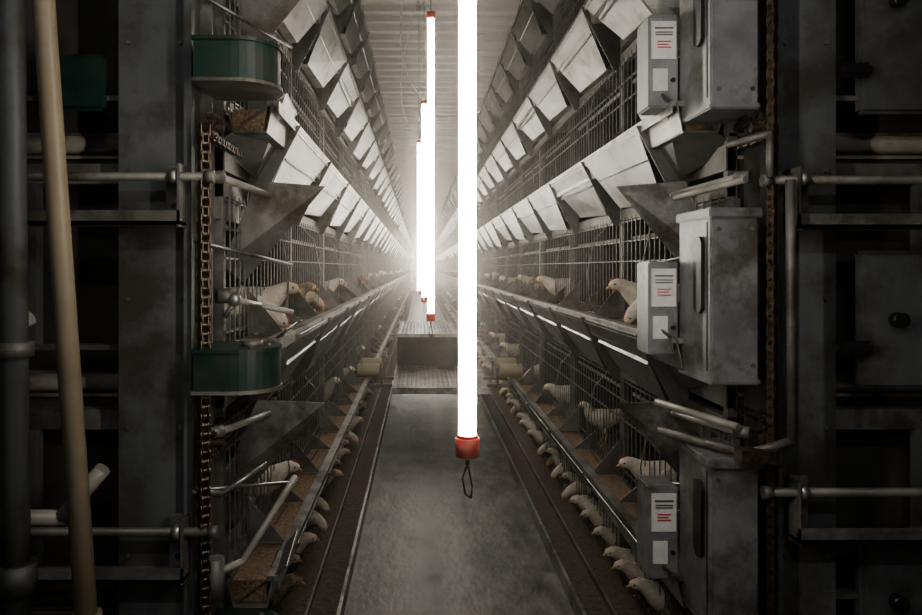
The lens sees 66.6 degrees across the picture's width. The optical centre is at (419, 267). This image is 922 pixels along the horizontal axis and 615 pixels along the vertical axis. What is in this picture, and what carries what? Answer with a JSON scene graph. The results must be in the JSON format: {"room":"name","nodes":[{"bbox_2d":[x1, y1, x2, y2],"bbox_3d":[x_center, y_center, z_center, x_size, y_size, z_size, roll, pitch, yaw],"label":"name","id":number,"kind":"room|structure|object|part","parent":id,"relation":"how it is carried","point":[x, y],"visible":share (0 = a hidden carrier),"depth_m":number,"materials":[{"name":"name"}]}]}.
{"room":"farm building","nodes":[
{"label":"farm building","id":0,"kind":"room"},
{"bbox_2d":[411,227,435,290],"bbox_3d":[0.150,-0.625,46.050,10.300,4.250,0.100,0,0,0],"label":"wall","id":1,"kind":"structure","parent":0,"point":[414,229],"depth_m":46.00,"materials":[{"name":"white"}]},
{"bbox_2d":[361,0,521,226],"bbox_3d":[0.150,-2.710,21.500,10.300,0.120,49.000,0,0,0],"label":"ceiling","id":2,"kind":"structure","parent":0,"point":[494,18],"depth_m":9.32,"materials":[{"name":"white metal"}]},
{"bbox_2d":[401,1,420,294],"bbox_3d":[-0.088,-1.189,6.800,0.202,2.925,0.045,0,0,0],"label":"tube light","id":3,"kind":"object","parent":2,"relation":"hanging from","point":[418,140],"visible":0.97,"depth_m":6.79,"materials":[{"name":"white plastic"}]},
{"bbox_2d":[400,0,426,312],"bbox_3d":[-0.048,-1.159,5.200,0.202,2.984,0.045,0,0,0],"label":"tube light","id":4,"kind":"object","parent":2,"relation":"hanging from","point":[423,102],"visible":1,"depth_m":5.19,"materials":[{"name":"white plastic"}]},
{"bbox_2d":[421,241,421,273],"bbox_3d":[0.080,-1.189,32.300,0.045,2.922,0.045,0,0,0],"label":"tube light","id":5,"kind":"object","parent":2,"relation":"hanging from","point":[421,241],"visible":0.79,"depth_m":32.28,"materials":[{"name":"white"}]},
{"bbox_2d":[426,50,427,289],"bbox_3d":[0.080,-1.189,8.500,0.045,2.922,0.045,0,0,0],"label":"tube light","id":6,"kind":"object","parent":2,"relation":"hanging from","point":[426,50],"visible":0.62,"depth_m":8.49,"materials":[{"name":"white plastic"}]},
{"bbox_2d":[419,0,435,336],"bbox_3d":[-0.025,-1.156,3.400,0.202,2.989,0.045,0,0,0],"label":"tube light","id":7,"kind":"object","parent":2,"relation":"hanging from","point":[430,15],"visible":1,"depth_m":3.38,"materials":[{"name":"white plastic"}]},
{"bbox_2d":[455,0,478,497],"bbox_3d":[0.088,-1.111,1.300,0.045,3.078,0.045,0,0,0],"label":"tube light","id":8,"kind":"object","parent":2,"relation":"hanging from","point":[467,439],"visible":1,"depth_m":1.29,"materials":[{"name":"white plastic"}]},
{"bbox_2d":[344,291,574,614],"bbox_3d":[0.150,1.550,21.500,10.300,0.100,49.000,0,0,0],"label":"floor","id":9,"kind":"structure","parent":0,"point":[427,547],"depth_m":3.98,"materials":[{"name":"concrete"}]},
{"bbox_2d":[0,0,37,614],"bbox_3d":[-1.093,-0.550,1.900,0.145,4.101,0.138,0,0,0],"label":"pipe","id":10,"kind":"object","parent":9,"relation":"on","point":[18,568],"visible":1,"depth_m":1.87,"materials":[{"name":"grey metal"}]},
{"bbox_2d":[31,0,102,614],"bbox_3d":[-0.898,-0.549,1.700,0.355,4.105,0.089,0,0,0],"label":"wooden pole","id":11,"kind":"object","parent":9,"relation":"on","point":[44,16],"visible":1,"depth_m":1.68,"materials":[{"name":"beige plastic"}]},
{"bbox_2d":[0,0,414,614],"bbox_3d":[-1.530,-0.525,22.961,2.400,4.050,42.078,0,0,0],"label":"cage","id":12,"kind":"object","parent":9,"relation":"on","point":[316,195],"depth_m":2.16,"materials":[{"name":"metal"}]},
{"bbox_2d":[29,312,109,525],"bbox_3d":[-1.392,0.427,1.990,1.017,0.610,0.059,0,0,0],"label":"pipe","id":13,"kind":"object","parent":12,"relation":"attached to","point":[39,517],"visible":0.48,"depth_m":1.97,"materials":[{"name":"plastic"}]},
{"bbox_2d":[59,55,106,110],"bbox_3d":[-0.975,-0.780,2.005,0.150,0.660,0.030,0,0,0],"label":"box","id":14,"kind":"object","parent":12,"relation":"attached to","point":[83,77],"visible":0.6,"depth_m":1.99,"materials":[{"name":"green paint"}]},
{"bbox_3d":[-1.670,-0.525,2.305,2.120,4.050,0.630,0,0,0],"label":"frame","id":15,"kind":"part","parent":12,"relation":"part of","materials":[{"name":"metal"}]},
{"bbox_2d":[27,163,215,227],"bbox_3d":[-1.236,-0.203,1.974,1.327,0.175,0.091,0,0,0],"label":"rod","id":16,"kind":"object","parent":12,"relation":"attached to","point":[174,216],"visible":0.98,"depth_m":1.94,"materials":[{"name":"metal"}]},
{"bbox_2d":[31,513,219,584],"bbox_3d":[-1.232,0.787,1.974,1.337,0.175,0.091,0,0,0],"label":"rod","id":17,"kind":"object","parent":12,"relation":"attached to","point":[179,531],"visible":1,"depth_m":1.94,"materials":[{"name":"metal"}]},
{"bbox_3d":[-0.516,-0.585,2.040,0.228,0.140,0.236,0,0,0],"label":"gear guard","id":18,"kind":"part","parent":12,"relation":"part of","materials":[{"name":"green metal"}]},
{"bbox_3d":[-0.516,0.280,2.040,0.228,0.140,0.236,0,0,0],"label":"gear guard","id":19,"kind":"part","parent":12,"relation":"part of","materials":[{"name":"green metal"}]},
{"bbox_2d":[197,112,279,614],"bbox_3d":[-0.598,0.535,2.378,0.076,1.951,0.880,0,0,0],"label":"chain","id":20,"kind":"object","parent":12,"relation":"hanging from","point":[208,447],"visible":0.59,"depth_m":1.96,"materials":[{"name":"brown metal"}]},
{"bbox_2d":[192,461,297,603],"bbox_3d":[-0.499,0.766,2.097,0.370,0.347,0.102,0,0,-44],"label":"pipe","id":21,"kind":"object","parent":12,"relation":"attached to","point":[218,569],"visible":0.94,"depth_m":2.05,"materials":[{"name":"metal"}]},
{"bbox_3d":[-0.516,1.100,2.040,0.228,0.140,0.236,0,0,0],"label":"gear guard","id":22,"kind":"part","parent":12,"relation":"part of","materials":[{"name":"metal"}]},
{"bbox_2d":[214,285,293,317],"bbox_3d":[-0.490,0.098,2.092,0.080,0.101,0.288,0,0,33],"label":"shutoff valve","id":23,"kind":"object","parent":12,"relation":"attached to","point":[232,296],"visible":1,"depth_m":2.00,"materials":[{"name":"metal"}]},
{"bbox_2d":[226,291,289,339],"bbox_3d":[-0.667,0.185,2.569,0.376,0.256,0.144,0,0,-6],"label":"chicken","id":24,"kind":"object","parent":12,"relation":"on","point":[281,319],"visible":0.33,"depth_m":2.56},
{"bbox_2d":[226,280,301,337],"bbox_3d":[-0.659,0.179,2.690,0.412,0.269,0.152,0,0,0],"label":"chicken","id":25,"kind":"object","parent":12,"relation":"on","point":[277,293],"visible":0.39,"depth_m":2.67},
{"bbox_2d":[226,460,302,508],"bbox_3d":[-0.679,0.913,2.870,0.399,0.260,0.148,0,0,0],"label":"chicken","id":26,"kind":"object","parent":12,"relation":"on","point":[280,473],"visible":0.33,"depth_m":2.84},
{"bbox_2d":[297,281,317,296],"bbox_3d":[-0.679,0.186,3.350,0.391,0.255,0.144,0,0,0],"label":"chicken","id":27,"kind":"object","parent":12,"relation":"on","point":[305,287],"visible":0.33,"depth_m":3.33},
{"bbox_2d":[304,291,325,311],"bbox_3d":[-0.687,0.185,3.710,0.376,0.256,0.144,0,0,0],"label":"chicken","id":28,"kind":"object","parent":12,"relation":"on","point":[311,297],"visible":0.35,"depth_m":3.69},
{"bbox_2d":[326,277,345,291],"bbox_3d":[-0.679,0.186,4.610,0.391,0.255,0.144,0,0,0],"label":"chicken","id":29,"kind":"object","parent":12,"relation":"on","point":[333,284],"visible":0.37,"depth_m":4.59},
{"bbox_2d":[355,321,524,393],"bbox_3d":[0.170,0.887,7.602,1.460,0.386,3.224,0,0,0],"label":"cart","id":30,"kind":"object","parent":12,"relation":"attached to","point":[426,364],"visible":0.91,"depth_m":6.83,"materials":[{"name":"metal"}]},
{"bbox_2d":[270,269,669,614],"bbox_3d":[0.170,0.746,13.842,2.258,1.465,22.347,0,0,0],"label":"flock","id":31,"kind":"object","parent":12,"relation":"in","point":[624,559],"visible":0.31,"depth_m":4.07,"materials":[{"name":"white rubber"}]},
{"bbox_2d":[434,0,921,614],"bbox_3d":[1.865,-0.520,22.989,2.410,4.061,42.023,0,0,0],"label":"cage","id":32,"kind":"object","parent":9,"relation":"on","point":[569,183],"visible":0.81,"depth_m":2.72,"materials":[{"name":"metal"}]},
{"bbox_2d":[531,276,544,289],"bbox_3d":[1.019,0.186,5.210,0.391,0.255,0.144,0,0,0],"label":"chicken","id":33,"kind":"object","parent":32,"relation":"on","point":[541,284],"visible":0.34,"depth_m":5.19},
{"bbox_2d":[535,275,569,296],"bbox_3d":[1.009,0.179,4.910,0.412,0.269,0.152,0,0,0],"label":"chicken","id":34,"kind":"object","parent":32,"relation":"on","point":[549,283],"visible":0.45,"depth_m":4.88},
{"bbox_2d":[606,277,679,305],"bbox_3d":[0.989,0.174,2.930,0.425,0.277,0.157,0,0,0],"label":"chicken","id":35,"kind":"object","parent":32,"relation":"on","point":[628,289],"visible":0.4,"depth_m":2.91},
{"bbox_2d":[616,455,679,490],"bbox_3d":[1.019,0.913,2.930,0.399,0.260,0.148,0,0,0],"label":"chicken","id":36,"kind":"object","parent":32,"relation":"on","point":[633,464],"visible":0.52,"depth_m":2.90},
{"bbox_2d":[623,285,679,323],"bbox_3d":[0.987,0.178,2.751,0.397,0.270,0.152,0,0,-6],"label":"chicken","id":37,"kind":"object","parent":32,"relation":"on","point":[630,315],"visible":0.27,"depth_m":2.72},
{"bbox_2d":[637,475,677,578],"bbox_3d":[0.758,0.825,2.236,0.093,0.290,0.127,0,0,0],"label":"switch box","id":38,"kind":"object","parent":32,"relation":"attached to","point":[657,496],"visible":0.98,"depth_m":2.18,"materials":[{"name":"metal"}]},
{"bbox_2d":[637,15,677,114],"bbox_3d":[0.758,-0.645,2.236,0.093,0.290,0.127,0,0,0],"label":"switch box","id":39,"kind":"object","parent":32,"relation":"attached to","point":[657,36],"visible":0.94,"depth_m":2.18,"materials":[{"name":"metal"}]},
{"bbox_2d":[637,262,677,353],"bbox_3d":[0.758,0.125,2.236,0.093,0.290,0.127,0,0,0],"label":"switch box","id":40,"kind":"object","parent":32,"relation":"attached to","point":[657,282],"visible":1,"depth_m":2.18,"materials":[{"name":"metal"}]},
{"bbox_2d":[654,176,746,430],"bbox_3d":[0.837,0.101,2.113,0.038,0.720,0.316,0,0,-29],"label":"pipe","id":41,"kind":"object","parent":32,"relation":"attached to","point":[741,180],"visible":1,"depth_m":2.08,"materials":[{"name":"metal"}]},
{"bbox_2d":[657,0,778,614],"bbox_3d":[0.982,-0.494,2.378,0.075,4.009,0.880,0,0,0],"label":"chain","id":42,"kind":"object","parent":32,"relation":"hanging from","point":[765,431],"visible":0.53,"depth_m":1.95,"materials":[{"name":"metal"}]},
{"bbox_2d":[676,208,762,384],"bbox_3d":[0.875,0.079,2.070,0.153,0.494,0.260,0,0,0],"label":"enclosure","id":43,"kind":"object","parent":32,"relation":"attached to","point":[719,246],"visible":0.99,"depth_m":1.95,"materials":[{"name":"grey metal"}]},
{"bbox_2d":[676,438,762,614],"bbox_3d":[0.875,0.779,2.070,0.153,0.494,0.260,0,0,0],"label":"enclosure","id":44,"kind":"object","parent":32,"relation":"attached to","point":[719,494],"visible":0.84,"depth_m":1.95,"materials":[{"name":"grey metal"}]},
{"bbox_2d":[680,0,759,125],"bbox_3d":[0.875,-0.691,2.070,0.153,0.494,0.260,0,0,0],"label":"enclosure","id":45,"kind":"object","parent":32,"relation":"attached to","point":[719,38],"visible":0.94,"depth_m":1.95,"materials":[{"name":"grey metal"}]},
{"bbox_2d":[657,130,796,464],"bbox_3d":[0.845,0.074,2.023,0.140,0.908,0.421,0,0,-37],"label":"pipe","id":46,"kind":"object","parent":32,"relation":"attached to","point":[771,453],"visible":1,"depth_m":1.89,"materials":[{"name":"metal"}]},
{"bbox_3d":[2.010,-0.525,2.305,2.120,4.050,0.630,0,0,0],"label":"frame","id":47,"kind":"part","parent":32,"relation":"part of","materials":[{"name":"metal"}]},
{"bbox_2d":[759,475,921,544],"bbox_3d":[1.599,0.677,1.974,1.292,0.175,0.091,0,0,0],"label":"rod","id":48,"kind":"object","parent":32,"relation":"attached to","point":[797,493],"visible":0.98,"depth_m":1.94,"materials":[{"name":"metal"}]},
{"bbox_2d":[759,166,921,230],"bbox_3d":[1.599,-0.193,1.974,1.292,0.175,0.091,0,0,0],"label":"rod","id":49,"kind":"object","parent":32,"relation":"attached to","point":[805,221],"visible":0.85,"depth_m":1.93,"materials":[{"name":"metal"}]},
{"bbox_2d":[839,0,921,614],"bbox_3d":[1.480,0.025,2.035,0.540,2.250,0.070,0,0,0],"label":"boxes","id":50,"kind":"object","parent":32,"relation":"attached to","point":[886,70],"visible":0.98,"depth_m":2.03,"materials":[{"name":"metal"}]}
]}

